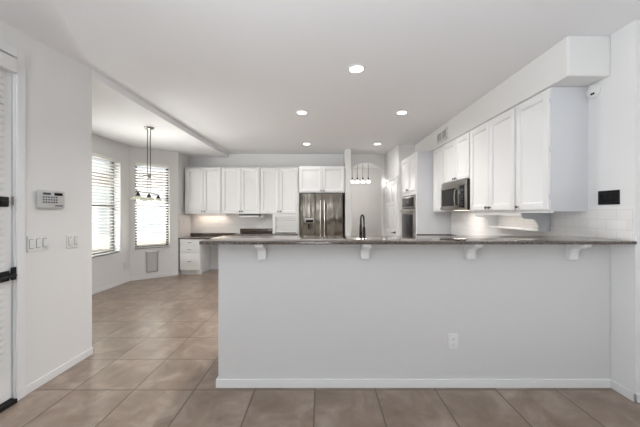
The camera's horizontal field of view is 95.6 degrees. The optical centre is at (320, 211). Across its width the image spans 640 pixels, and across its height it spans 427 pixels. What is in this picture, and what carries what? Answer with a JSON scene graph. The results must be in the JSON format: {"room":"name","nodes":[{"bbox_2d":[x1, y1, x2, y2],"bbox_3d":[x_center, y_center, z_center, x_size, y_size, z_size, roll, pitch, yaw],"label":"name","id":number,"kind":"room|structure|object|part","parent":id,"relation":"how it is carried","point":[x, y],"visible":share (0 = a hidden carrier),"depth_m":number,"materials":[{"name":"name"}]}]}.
{"room":"kitchen","nodes":[
{"label":"kitchen","id":0,"kind":"room"},
{"bbox_2d":[0,21,91,397],"bbox_3d":[-2.255,-0.007,-0.220,0.150,2.715,5.960,0,0,0],"label":"wall","id":1,"kind":"structure","parent":0,"point":[58,87],"depth_m":2.37,"materials":[{"name":"white paint"}]},
{"bbox_2d":[0,41,24,412],"bbox_3d":[-2.207,0.097,1.584,0.186,2.507,1.082,0,0,0],"label":"door","id":2,"kind":"structure","parent":1,"relation":"in","point":[12,273],"depth_m":2.06,"materials":[{"name":"white paint"}]},
{"bbox_3d":[-2.180,0.445,1.988,0.024,0.070,0.067,0,0,0],"label":"handle plate","id":3,"kind":"part","parent":2,"relation":"part of","materials":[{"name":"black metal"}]},
{"bbox_3d":[-2.145,0.444,1.966,0.061,0.030,0.133,0,0,0],"label":"handle","id":4,"kind":"part","parent":2,"relation":"part of","materials":[{"name":"black metal"}]},
{"bbox_2d":[0,51,17,367],"bbox_3d":[-2.160,-0.007,1.581,0.061,2.135,0.922,0,0,0],"label":"door blind","id":5,"kind":"object","parent":2,"relation":"attached to","point":[8,63],"visible":0.99,"depth_m":1.99,"materials":[{"name":"white paint"}]},
{"bbox_3d":[-2.172,0.435,2.049,0.016,0.090,0.026,0,0,0],"label":"strike plate","id":6,"kind":"part","parent":2,"relation":"part of","materials":[{"name":"black metal"}]},
{"bbox_2d":[27,235,47,251],"bbox_3d":[-2.174,0.240,2.228,0.013,0.118,0.157,0,0,0],"label":"light switch","id":7,"kind":"object","parent":1,"relation":"attached to","point":[40,242],"visible":1,"depth_m":2.22,"materials":[{"name":"white plastic"}]},
{"bbox_2d":[36,190,64,207],"bbox_3d":[-2.162,-0.100,2.325,0.036,0.140,0.220,0,0,0],"label":"alarm keypad","id":8,"kind":"object","parent":1,"relation":"attached to","point":[44,198],"visible":1,"depth_m":2.30,"materials":[{"name":"grey plastic"}]},
{"bbox_2d":[25,347,92,395],"bbox_3d":[-2.250,1.318,2.447,0.160,0.064,0.641,0,0,0],"label":"baseboard","id":9,"kind":"structure","parent":1,"relation":"attached to","point":[44,379],"depth_m":2.38,"materials":[{"name":"white paint"}]},
{"bbox_2d":[66,234,77,247],"bbox_3d":[-2.174,0.253,2.540,0.013,0.118,0.116,0,0,0],"label":"light switch","id":10,"kind":"object","parent":1,"relation":"attached to","point":[71,239],"visible":1,"depth_m":2.52,"materials":[{"name":"white plastic"}]},
{"bbox_2d":[92,133,129,290],"bbox_3d":[-3.840,0.033,4.150,0.200,2.635,3.100,0,0,0],"label":"wall","id":11,"kind":"structure","parent":0,"point":[107,270],"depth_m":5.41,"materials":[{"name":"white paint"}]},
{"bbox_2d":[92,157,121,258],"bbox_3d":[-3.815,-0.102,4.680,0.190,1.745,1.500,0,0,0],"label":"window","id":12,"kind":"structure","parent":11,"relation":"in","point":[110,254],"depth_m":5.37,"materials":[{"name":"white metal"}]},
{"bbox_2d":[92,153,119,256],"bbox_3d":[-3.765,-0.117,4.680,0.070,1.711,1.444,0,0,0],"label":"window blind","id":13,"kind":"object","parent":12,"relation":"attached to","point":[95,155],"visible":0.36,"depth_m":5.05,"materials":[{"name":"white plastic"}]},
{"bbox_3d":[-3.773,0.727,4.680,0.043,0.022,1.444,0,0,0],"label":"rail","id":14,"kind":"part","parent":13,"relation":"part of","materials":[{"name":"white plastic"}]},
{"bbox_3d":[-3.790,0.760,4.680,0.140,0.020,1.500,0,0,0],"label":"sill","id":15,"kind":"part","parent":12,"relation":"part of","materials":[{"name":"white paint"}]},
{"bbox_2d":[92,278,129,294],"bbox_3d":[-3.733,1.318,4.215,0.014,0.064,2.910,0,0,0],"label":"baseboard","id":16,"kind":"structure","parent":11,"relation":"attached to","point":[128,279],"depth_m":5.13,"materials":[{"name":"white paint"}]},
{"bbox_2d":[130,146,177,276],"bbox_3d":[-3.490,0.033,5.991,0.953,2.635,0.180,0,0,-39],"label":"wall","id":17,"kind":"structure","parent":0,"point":[167,257],"depth_m":6.02,"materials":[{"name":"white paint"}]},
{"bbox_2d":[145,250,158,272],"bbox_3d":[-3.426,1.002,5.891,0.242,0.435,0.056,0,0,-39],"label":"pet door","id":18,"kind":"structure","parent":17,"relation":"in","point":[151,256],"depth_m":5.89,"materials":[{"name":"grey plastic"}]},
{"bbox_2d":[134,166,170,250],"bbox_3d":[-3.477,-0.110,5.975,0.658,1.736,0.180,0,0,-39],"label":"window","id":19,"kind":"structure","parent":17,"relation":"in","point":[135,166],"depth_m":5.97,"materials":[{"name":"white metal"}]},
{"bbox_2d":[135,163,168,248],"bbox_3d":[-3.449,-0.125,5.941,0.602,1.702,0.071,0,0,-39],"label":"window blind","id":20,"kind":"object","parent":19,"relation":"attached to","point":[136,164],"visible":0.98,"depth_m":5.95,"materials":[{"name":"white plastic"}]},
{"bbox_3d":[-3.454,0.715,5.947,0.602,0.022,0.043,0,0,-39],"label":"rail","id":21,"kind":"part","parent":20,"relation":"part of","materials":[{"name":"white plastic"}]},
{"bbox_3d":[-3.296,-0.110,6.077,0.003,1.636,0.053,0,0,-39],"label":"cord","id":22,"kind":"part","parent":20,"relation":"part of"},
{"bbox_3d":[-3.461,0.748,5.956,0.658,0.020,0.130,0,0,-39],"label":"sill","id":23,"kind":"part","parent":19,"relation":"part of","materials":[{"name":"white paint"}]},
{"bbox_2d":[130,272,176,280],"bbox_3d":[-3.406,1.312,5.935,0.853,0.075,0.016,0,0,-39],"label":"baseboard","id":24,"kind":"structure","parent":17,"relation":"attached to","point":[169,273],"depth_m":5.91,"materials":[{"name":"white paint"}]},
{"bbox_2d":[178,153,189,273],"bbox_3d":[-3.155,0.033,6.522,0.150,2.635,0.616,0,0,0],"label":"wall","id":25,"kind":"structure","parent":0,"point":[183,160],"depth_m":6.40,"materials":[{"name":"white paint"}]},
{"bbox_2d":[178,214,189,237],"bbox_3d":[-3.075,0.305,6.535,0.010,0.530,0.570,0,0,0],"label":"backsplash","id":26,"kind":"structure","parent":25,"relation":"attached to","point":[183,229],"depth_m":6.47,"materials":[{"name":"white tile"}]},
{"bbox_2d":[190,154,384,266],"bbox_3d":[-0.425,-0.007,6.895,5.650,2.715,0.130,0,0,0],"label":"wall","id":27,"kind":"structure","parent":0,"point":[233,160],"depth_m":6.83,"materials":[{"name":"white paint"}]},
{"bbox_2d":[185,167,221,213],"bbox_3d":[-2.630,-0.475,6.627,0.818,1.040,0.397,0,0,0],"label":"upper cabinet","id":28,"kind":"object","parent":27,"relation":"attached to","point":[203,185],"visible":0.99,"depth_m":6.47,"materials":[{"name":"white paint"}]},
{"bbox_3d":[-2.823,-0.471,6.469,0.401,1.001,0.020,0,0,0],"label":"door","id":29,"kind":"part","parent":28,"relation":"part of","materials":[{"name":"white paint"}]},
{"bbox_3d":[-2.630,-0.475,6.480,0.810,1.032,0.002,0,0,0],"label":"frame","id":30,"kind":"part","parent":28,"relation":"part of","materials":[{"name":"white paint"}]},
{"bbox_2d":[195,214,225,214],"bbox_3d":[-2.550,0.056,6.700,0.700,0.018,0.050,0,0,0],"label":"light","id":31,"kind":"object","parent":28,"relation":"attached to","point":[195,214],"visible":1,"depth_m":6.67,"materials":[{"name":"white plastic"}]},
{"bbox_3d":[-2.426,-0.471,6.469,0.379,1.001,0.020,0,0,0],"label":"door","id":32,"kind":"part","parent":28,"relation":"part of","materials":[{"name":"white paint"}]},
{"bbox_2d":[190,214,272,234],"bbox_3d":[-1.795,0.305,6.825,2.550,0.530,0.010,0,0,0],"label":"backsplash","id":33,"kind":"structure","parent":27,"relation":"attached to","point":[229,223],"depth_m":6.82,"materials":[{"name":"white tile"}]},
{"bbox_2d":[222,167,259,213],"bbox_3d":[-1.788,-0.475,6.627,0.858,1.040,0.397,0,0,0],"label":"upper cabinet","id":34,"kind":"object","parent":27,"relation":"attached to","point":[240,185],"visible":0.97,"depth_m":6.47,"materials":[{"name":"white paint"}]},
{"bbox_3d":[-1.993,-0.471,6.469,0.417,1.001,0.020,0,0,0],"label":"door","id":35,"kind":"part","parent":34,"relation":"part of","materials":[{"name":"white paint"}]},
{"bbox_3d":[-1.576,-0.471,6.469,0.403,1.001,0.020,0,0,0],"label":"door","id":36,"kind":"part","parent":34,"relation":"part of","materials":[{"name":"white paint"}]},
{"bbox_2d":[239,214,264,216],"bbox_3d":[-1.558,0.087,6.590,0.490,0.076,0.481,0,0,0],"label":"range hood","id":37,"kind":"object","parent":34,"relation":"attached to","point":[240,215],"visible":1,"depth_m":6.38,"materials":[{"name":"white metal"}]},
{"bbox_2d":[260,167,298,213],"bbox_3d":[-0.929,-0.475,6.627,0.849,1.040,0.397,0,0,0],"label":"upper cabinet","id":38,"kind":"object","parent":27,"relation":"attached to","point":[279,186],"visible":0.96,"depth_m":6.47,"materials":[{"name":"white paint"}]},
{"bbox_3d":[-1.136,-0.471,6.469,0.406,1.001,0.020,0,0,0],"label":"door","id":39,"kind":"part","parent":38,"relation":"part of","materials":[{"name":"white paint"}]},
{"bbox_3d":[-0.929,-0.475,6.480,0.841,1.032,0.002,0,0,0],"label":"frame","id":40,"kind":"part","parent":38,"relation":"part of","materials":[{"name":"white paint"}]},
{"bbox_3d":[-0.723,-0.471,6.469,0.406,1.001,0.020,0,0,0],"label":"door","id":41,"kind":"part","parent":38,"relation":"part of","materials":[{"name":"white paint"}]},
{"bbox_2d":[299,166,344,193],"bbox_3d":[0.015,-0.705,6.524,0.992,0.580,0.592,0,0,0],"label":"upper cabinet","id":42,"kind":"object","parent":27,"relation":"attached to","point":[312,179],"visible":0.98,"depth_m":6.27,"materials":[{"name":"white paint"}]},
{"bbox_3d":[-0.220,-0.701,6.269,0.490,0.541,0.020,0,0,0],"label":"door","id":43,"kind":"part","parent":42,"relation":"part of","materials":[{"name":"white paint"}]},
{"bbox_3d":[0.264,-0.701,6.269,0.464,0.541,0.020,0,0,0],"label":"door","id":44,"kind":"part","parent":42,"relation":"part of","materials":[{"name":"white paint"}]},
{"bbox_2d":[0,0,639,167],"bbox_3d":[-0.300,-1.177,3.000,7.400,0.617,12.400,0,0,0],"label":"ceiling","id":45,"kind":"structure","parent":0,"point":[211,78],"depth_m":2.60,"materials":[{"name":"white paint"}]},
{"bbox_2d":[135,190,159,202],"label":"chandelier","id":46,"kind":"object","parent":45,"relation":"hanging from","point":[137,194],"depth_m":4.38,"materials":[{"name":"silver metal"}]},
{"bbox_2d":[143,126,154,178],"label":"chandelier","id":47,"kind":"object","parent":45,"relation":"hanging from","point":[149,176],"depth_m":4.39,"materials":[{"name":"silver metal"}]},
{"bbox_3d":[-2.610,-0.905,4.400,0.053,0.700,0.013,0,0,-13],"label":"stem","id":48,"kind":"part","parent":47,"relation":"part of","materials":[{"name":"silver metal"}]},
{"bbox_2d":[295,110,307,114],"bbox_3d":[-0.262,-1.361,3.970,0.180,0.009,0.180,0,0,0],"label":"recessed light","id":49,"kind":"object","parent":45,"relation":"in","point":[300,112],"visible":1,"depth_m":3.97,"materials":[{"name":"white"}]},
{"bbox_2d":[347,64,365,72],"bbox_3d":[0.338,-1.361,2.760,0.180,0.009,0.180,0,0,0],"label":"recessed light","id":50,"kind":"object","parent":45,"relation":"in","point":[354,68],"visible":1,"depth_m":2.75,"materials":[{"name":"white paint"}]},
{"bbox_2d":[351,165,369,182],"bbox_3d":[1.062,-1.083,7.900,0.600,0.565,0.118,0,0,0],"label":"hanging light","id":51,"kind":"object","parent":45,"relation":"hanging from","point":[357,180],"visible":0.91,"depth_m":7.88,"materials":[{"name":"white glass"}]},
{"bbox_2d":[395,110,408,114],"bbox_3d":[1.108,-1.361,3.970,0.180,0.009,0.180,0,0,0],"label":"recessed light","id":52,"kind":"object","parent":45,"relation":"in","point":[400,112],"visible":1,"depth_m":3.97,"materials":[{"name":"white"}]},
{"bbox_2d":[0,269,639,426],"bbox_3d":[-0.300,1.400,3.000,7.400,0.100,12.400,0,0,0],"label":"floor","id":53,"kind":"structure","parent":0,"point":[153,362],"depth_m":2.11,"materials":[{"name":"tile"}]},
{"bbox_2d":[180,239,209,273],"bbox_3d":[-2.821,0.968,6.507,0.439,0.765,0.626,0,0,0],"label":"base cabinet","id":54,"kind":"object","parent":53,"relation":"on","point":[194,256],"visible":0.95,"depth_m":6.23,"materials":[{"name":"white paint"}]},
{"bbox_3d":[-2.821,1.070,6.239,0.423,0.360,0.020,0,0,0],"label":"drawer","id":55,"kind":"part","parent":54,"relation":"part of","materials":[{"name":"white paint"}]},
{"bbox_3d":[-2.821,0.812,6.239,0.423,0.145,0.020,0,0,0],"label":"drawer","id":56,"kind":"part","parent":54,"relation":"part of","materials":[{"name":"white paint"}]},
{"bbox_3d":[-2.821,0.665,6.239,0.423,0.140,0.020,0,0,0],"label":"drawer","id":57,"kind":"part","parent":54,"relation":"part of","materials":[{"name":"white paint"}]},
{"bbox_2d":[178,233,236,238],"bbox_3d":[-2.500,0.538,6.519,1.140,0.090,0.598,0,0,0],"label":"countertop","id":58,"kind":"structure","parent":54,"relation":"on","point":[193,235],"depth_m":6.80,"materials":[{"name":"stone"}]},
{"bbox_2d":[298,193,299,235],"bbox_3d":[-0.484,0.469,6.555,0.018,1.763,0.550,0,0,0],"label":"end panel","id":59,"kind":"object","parent":53,"relation":"on","point":[298,193],"visible":0.43,"depth_m":6.34,"materials":[{"name":"white paint"}]},
{"bbox_2d":[300,193,342,235],"bbox_3d":[0.009,0.461,6.437,0.944,1.738,0.667,0,0,0],"label":"refrigerator","id":60,"kind":"object","parent":53,"relation":"on","point":[321,214],"visible":0.62,"depth_m":6.17,"materials":[{"name":"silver metal"}]},
{"bbox_3d":[-0.205,0.129,6.199,0.475,1.042,0.058,0,0,0],"label":"door","id":61,"kind":"part","parent":60,"relation":"part of","materials":[{"name":"silver metal"}]},
{"bbox_3d":[-0.011,0.154,6.139,0.025,0.854,0.072,0,0,0],"label":"handle","id":62,"kind":"part","parent":60,"relation":"part of","materials":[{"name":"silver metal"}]},
{"bbox_3d":[0.009,0.461,6.268,0.944,1.738,0.025,0,0,0],"label":"gap trim","id":63,"kind":"part","parent":60,"relation":"part of","materials":[{"name":"black metal"}]},
{"bbox_3d":[0.079,0.154,6.139,0.025,0.854,0.072,0,0,0],"label":"handle","id":64,"kind":"part","parent":60,"relation":"part of","materials":[{"name":"silver metal"}]},
{"bbox_3d":[0.248,0.129,6.199,0.424,1.042,0.058,0,0,0],"label":"door","id":65,"kind":"part","parent":60,"relation":"part of","materials":[{"name":"silver metal"}]},
{"bbox_2d":[402,151,450,233],"bbox_3d":[1.912,0.155,5.423,0.646,2.390,0.915,0,0,0],"label":"oven tower","id":66,"kind":"object","parent":53,"relation":"on","point":[417,169],"visible":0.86,"depth_m":4.96,"materials":[{"name":"white paint"}]},
{"bbox_3d":[1.634,-0.690,5.636,0.020,0.633,0.420,0,0,0],"label":"door","id":67,"kind":"part","parent":66,"relation":"part of","materials":[{"name":"white paint"}]},
{"bbox_2d":[400,195,415,235],"bbox_3d":[1.841,0.225,5.423,0.587,1.030,0.755,0,0,0],"label":"wall oven","id":68,"kind":"object","parent":66,"relation":"in","point":[408,211],"visible":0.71,"depth_m":5.30,"materials":[{"name":"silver metal"}]},
{"bbox_3d":[1.612,0.280,5.423,0.004,0.480,0.635,0,0,0],"label":"glass","id":69,"kind":"part","parent":68,"relation":"part of","materials":[{"name":"black glass"}]},
{"bbox_3d":[1.627,0.280,5.423,0.028,0.680,0.755,0,0,0],"label":"door","id":70,"kind":"part","parent":68,"relation":"part of","materials":[{"name":"silver metal"}]},
{"bbox_3d":[1.633,-0.182,5.423,0.020,0.215,0.755,0,0,0],"label":"control panel","id":71,"kind":"part","parent":68,"relation":"part of","materials":[{"name":"silver metal"}]},
{"bbox_3d":[1.621,-0.182,5.423,0.005,0.165,0.675,0,0,0],"label":"control glass","id":72,"kind":"part","parent":68,"relation":"part of","materials":[{"name":"black glass"}]},
{"bbox_3d":[1.644,0.105,5.423,0.002,2.290,0.915,0,0,0],"label":"frame","id":73,"kind":"part","parent":66,"relation":"part of","materials":[{"name":"white paint"}]},
{"bbox_3d":[1.634,-0.690,5.209,0.020,0.633,0.420,0,0,0],"label":"door","id":74,"kind":"part","parent":66,"relation":"part of","materials":[{"name":"white paint"}]},
{"bbox_3d":[-1.210,0.938,6.507,1.380,0.824,0.626,0,0,0],"label":"base cabinet","id":75,"kind":"object","parent":53,"relation":"on","visible":0},
{"bbox_2d":[232,229,297,235],"bbox_3d":[-1.210,0.456,6.519,1.380,0.135,0.598,0,0,0],"label":"countertop","id":76,"kind":"structure","parent":75,"relation":"on","point":[243,232],"depth_m":6.54,"materials":[{"name":"stone"}]},
{"bbox_2d":[273,214,297,233],"bbox_3d":[-0.795,0.265,6.617,0.563,0.434,0.346,0,0,0],"label":"appliance garage","id":77,"kind":"object","parent":76,"relation":"on","point":[282,223],"visible":0.99,"depth_m":6.47,"materials":[{"name":"white paint"}]},
{"bbox_3d":[-0.785,0.466,6.469,0.463,0.028,0.018,0,0,0],"label":"rail","id":78,"kind":"part","parent":77,"relation":"part of","materials":[{"name":"white wood"}]},
{"bbox_3d":[-0.785,0.270,6.477,0.459,0.352,0.010,0,0,0],"label":"tambour door","id":79,"kind":"part","parent":77,"relation":"part of","materials":[{"name":"white paint"}]},
{"bbox_3d":[1.904,0.912,3.978,0.638,0.875,1.955,0,0,0],"label":"base cabinet","id":80,"kind":"object","parent":53,"relation":"on","visible":0},
{"bbox_2d":[416,234,458,235],"bbox_3d":[1.917,0.425,3.978,0.613,0.095,1.955,0,0,0],"label":"countertop","id":81,"kind":"structure","parent":80,"relation":"on","point":[416,234],"depth_m":4.94,"materials":[{"name":"stone"}]},
{"bbox_3d":[0.714,0.912,2.699,3.018,0.875,0.667,0,0,0],"label":"base cabinet","id":82,"kind":"object","parent":53,"relation":"on","visible":0},
{"bbox_3d":[0.711,0.454,2.678,3.023,0.038,0.625,0,0,0],"label":"countertop","id":83,"kind":"structure","parent":82,"relation":"on","visible":0},
{"bbox_2d":[359,214,364,235],"bbox_3d":[0.416,0.227,2.878,0.081,0.414,0.170,0,0,45],"label":"faucet","id":84,"kind":"object","parent":83,"relation":"on","point":[361,231],"visible":0.61,"depth_m":2.83,"materials":[{"name":"black metal"}]},
{"bbox_3d":[0.408,0.092,2.860,0.017,0.143,0.127,0,0,25],"label":"spout","id":85,"kind":"part","parent":84,"relation":"part of","materials":[{"name":"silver metal"}]},
{"bbox_2d":[343,149,350,235],"bbox_3d":[0.587,-0.007,6.555,0.131,2.715,0.550,0,0,0],"label":"wall","id":86,"kind":"structure","parent":0,"point":[347,153],"depth_m":6.28,"materials":[{"name":"white paint"}]},
{"bbox_2d":[351,168,380,235],"bbox_3d":[1.850,-0.007,9.100,3.100,2.715,0.200,0,0,0],"label":"wall","id":87,"kind":"structure","parent":0,"point":[365,197],"depth_m":9.00,"materials":[{"name":"white paint"}]},
{"bbox_2d":[385,145,414,235],"bbox_3d":[1.954,-0.007,6.365,0.893,2.715,0.930,0,0,0],"label":"wall","id":88,"kind":"structure","parent":0,"point":[394,157],"depth_m":5.90,"materials":[{"name":"white paint"}]},
{"bbox_2d":[385,175,397,235],"bbox_3d":[1.511,0.300,6.356,0.064,2.100,0.845,0,0,-4],"label":"door","id":89,"kind":"structure","parent":88,"relation":"in","point":[391,188],"depth_m":6.31,"materials":[{"name":"white paint"}]},
{"bbox_2d":[218,244,609,378],"bbox_3d":[0.720,0.791,2.299,3.030,1.118,0.123,0,0,0],"label":"wall","id":90,"kind":"structure","parent":0,"point":[302,311],"depth_m":2.24,"materials":[{"name":"white paint"}]},
{"bbox_2d":[254,244,266,259],"bbox_3d":[-0.447,0.295,2.158,0.062,0.128,0.158,0,0,0],"label":"corbel","id":91,"kind":"object","parent":90,"relation":"attached to","point":[261,248],"visible":0.95,"depth_m":2.18,"materials":[{"name":"white paint"}]},
{"bbox_2d":[360,244,371,259],"bbox_3d":[0.333,0.295,2.158,0.062,0.128,0.158,0,0,0],"label":"corbel","id":92,"kind":"object","parent":90,"relation":"attached to","point":[364,248],"visible":0.98,"depth_m":2.18,"materials":[{"name":"white paint"}]},
{"bbox_2d":[216,377,610,387],"bbox_3d":[0.707,1.318,2.292,3.029,0.064,0.137,0,0,0],"label":"baseboard","id":93,"kind":"structure","parent":90,"relation":"attached to","point":[220,383],"depth_m":2.22,"materials":[{"name":"white paint"}]},
{"bbox_2d":[199,236,636,243],"bbox_3d":[0.686,0.218,2.300,3.097,0.023,0.500,0,0,0],"label":"bar","id":94,"kind":"object","parent":90,"relation":"on","point":[221,239],"visible":1,"depth_m":2.11,"materials":[{"name":"stone"}]},
{"bbox_2d":[448,334,457,348],"bbox_3d":[1.018,0.995,2.231,0.072,0.115,0.011,0,0,0],"label":"power outlet","id":95,"kind":"object","parent":90,"relation":"attached to","point":[452,338],"visible":1,"depth_m":2.23,"materials":[{"name":"white plastic"}]},
{"bbox_2d":[464,244,482,259],"bbox_3d":[1.135,0.295,2.158,0.062,0.128,0.158,0,0,0],"label":"corbel","id":96,"kind":"object","parent":90,"relation":"attached to","point":[469,249],"visible":0.96,"depth_m":2.19,"materials":[{"name":"white paint"}]},
{"bbox_2d":[565,244,591,259],"bbox_3d":[1.913,0.295,2.158,0.062,0.128,0.158,0,0,0],"label":"corbel","id":97,"kind":"object","parent":90,"relation":"attached to","point":[571,250],"visible":0.98,"depth_m":2.19,"materials":[{"name":"white paint"}]},
{"bbox_2d":[415,36,609,151],"bbox_3d":[2.070,-1.208,4.069,0.330,0.315,3.663,0,0,0],"label":"soffit","id":98,"kind":"structure","parent":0,"point":[574,61],"depth_m":2.50,"materials":[{"name":"white paint"}]},
{"bbox_2d":[437,127,446,143],"bbox_3d":[1.899,-1.195,4.560,0.012,0.170,0.380,0,0,0],"label":"air vent","id":99,"kind":"object","parent":98,"relation":"in","point":[442,135],"visible":1,"depth_m":4.54,"materials":[{"name":"white plastic"}]},
{"bbox_2d":[587,20,639,392],"bbox_3d":[2.360,-0.007,1.350,0.250,2.715,9.100,0,0,0],"label":"wall","id":100,"kind":"structure","parent":0,"point":[614,114],"depth_m":2.14,"materials":[{"name":"white paint"}]},
{"bbox_2d":[433,145,463,211],"bbox_3d":[2.054,-0.526,4.728,0.362,1.042,0.455,0,0,0],"label":"upper cabinet","id":101,"kind":"object","parent":100,"relation":"attached to","point":[438,154],"visible":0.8,"depth_m":4.74,"materials":[{"name":"white paint"}]},
{"bbox_3d":[1.914,-0.522,4.718,0.020,1.003,0.408,0,0,0],"label":"door","id":102,"kind":"part","parent":101,"relation":"part of","materials":[{"name":"white paint"}]},
{"bbox_2d":[441,179,469,210],"bbox_3d":[2.013,-0.226,4.108,0.421,0.409,0.760,0,0,0],"label":"microwave","id":103,"kind":"object","parent":100,"relation":"attached to","point":[455,195],"visible":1,"depth_m":3.97,"materials":[{"name":"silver metal"}]},
{"bbox_3d":[1.868,-0.189,4.200,0.024,0.327,0.575,0,0,0],"label":"door","id":104,"kind":"part","parent":103,"relation":"part of","materials":[{"name":"silver metal"}]},
{"bbox_3d":[1.870,-0.207,4.198,0.020,0.245,0.520,0,0,0],"label":"glass","id":105,"kind":"part","parent":103,"relation":"part of","materials":[{"name":"black glass"}]},
{"bbox_3d":[1.869,-0.203,3.834,0.022,0.297,0.152,0,0,0],"label":"control panel","id":106,"kind":"part","parent":103,"relation":"part of","materials":[{"name":"black glass"}]},
{"bbox_3d":[1.869,-0.189,3.819,0.022,0.327,0.182,0,0,0],"label":"trim","id":107,"kind":"part","parent":103,"relation":"part of","materials":[{"name":"silver metal"}]},
{"bbox_2d":[444,131,470,182],"bbox_3d":[2.054,-0.741,4.110,0.362,0.612,0.770,0,0,0],"label":"upper cabinet","id":108,"kind":"object","parent":100,"relation":"attached to","point":[457,151],"visible":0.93,"depth_m":4.05,"materials":[{"name":"white paint"}]},
{"bbox_3d":[1.914,-0.736,4.300,0.020,0.575,0.372,0,0,0],"label":"door","id":109,"kind":"part","parent":108,"relation":"part of","materials":[{"name":"white paint"}]},
{"bbox_3d":[1.914,-0.736,3.921,0.020,0.575,0.372,0,0,0],"label":"door","id":110,"kind":"part","parent":108,"relation":"part of","materials":[{"name":"white paint"}]},
{"bbox_2d":[470,105,517,211],"bbox_3d":[2.054,-0.526,3.283,0.362,1.042,0.875,0,0,0],"label":"upper cabinet","id":111,"kind":"object","parent":100,"relation":"attached to","point":[493,142],"visible":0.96,"depth_m":3.21,"materials":[{"name":"white paint"}]},
{"bbox_3d":[1.914,-0.522,3.499,0.020,1.003,0.411,0,0,0],"label":"door","id":112,"kind":"part","parent":111,"relation":"part of","materials":[{"name":"white paint"}]},
{"bbox_3d":[1.914,-0.522,3.072,0.020,1.003,0.428,0,0,0],"label":"door","id":113,"kind":"part","parent":111,"relation":"part of","materials":[{"name":"white paint"}]},
{"bbox_2d":[475,212,549,231],"bbox_3d":[2.084,0.094,3.240,0.278,0.192,0.850,0,0,0],"label":"shelf","id":114,"kind":"object","parent":111,"relation":"attached to","point":[542,220],"visible":0.88,"depth_m":2.90,"materials":[{"name":"white paint"}]},
{"bbox_2d":[451,209,632,240],"bbox_3d":[2.230,0.212,3.518,0.010,0.475,2.885,0,0,0],"label":"backsplash","id":115,"kind":"structure","parent":100,"relation":"attached to","point":[617,224],"depth_m":2.65,"materials":[{"name":"white tile"}]},
{"bbox_2d":[514,87,587,212],"bbox_3d":[2.054,-0.520,2.632,0.362,1.054,0.416,0,0,0],"label":"upper cabinet","id":116,"kind":"object","parent":100,"relation":"attached to","point":[552,125],"visible":1,"depth_m":2.42,"materials":[{"name":"white paint"}]},
{"bbox_3d":[1.914,-0.522,2.631,0.020,1.003,0.399,0,0,0],"label":"door","id":117,"kind":"part","parent":116,"relation":"part of","materials":[{"name":"white paint"}]},
{"bbox_3d":[1.925,-0.526,2.632,0.002,1.034,0.407,0,0,0],"label":"frame","id":118,"kind":"part","parent":116,"relation":"part of","materials":[{"name":"white paint"}]},
{"bbox_3d":[1.936,0.001,2.633,0.018,0.012,0.414,0,0,0],"label":"light rail","id":119,"kind":"part","parent":116,"relation":"part of","materials":[{"name":"white paint"}]},
{"bbox_2d":[586,84,600,98],"bbox_3d":[2.219,-0.985,2.372,0.032,0.116,0.116,0,0,0],"label":"smoke detector","id":120,"kind":"object","parent":100,"relation":"attached to","point":[593,91],"visible":1,"depth_m":2.35,"materials":[{"name":"white plastic"}]},
{"bbox_2d":[598,190,619,204],"bbox_3d":[2.228,-0.112,2.250,0.013,0.110,0.165,0,0,0],"label":"control panel","id":121,"kind":"object","parent":100,"relation":"attached to","point":[610,197],"visible":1,"depth_m":2.24,"materials":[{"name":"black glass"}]},
{"bbox_2d":[610,379,639,402],"bbox_3d":[2.278,1.318,2.143,0.114,0.064,0.187,0,0,0],"label":"baseboard","id":122,"kind":"structure","parent":100,"relation":"attached to","point":[635,397],"depth_m":2.12,"materials":[{"name":"white paint"}]},
{"label":"outside","id":123,"kind":"structure","parent":0,"visible":0},
{"bbox_2d":[92,234,165,252],"bbox_3d":[-8.980,1.440,8.000,10.040,0.100,20.000,0,0,0],"label":"ground","id":124,"kind":"structure","parent":123,"point":[107,236],"depth_m":13.66,"materials":[{"name":"beige"}]},
{"bbox_2d":[92,208,96,240],"bbox_3d":[-10.900,0.520,7.000,0.200,1.740,14.000,0,0,0],"label":"wall","id":125,"kind":"structure","parent":124,"relation":"on","point":[93,231],"depth_m":13.83,"materials":[{"name":"beige paint"}]},
{"bbox_2d":[92,172,165,187],"bbox_3d":[-5.650,0.090,10.100,5.100,2.600,2.800,0,0,0],"label":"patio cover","id":126,"kind":"object","parent":124,"relation":"on","point":[92,172],"visible":0.05,"depth_m":8.84,"materials":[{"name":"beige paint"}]}
]}

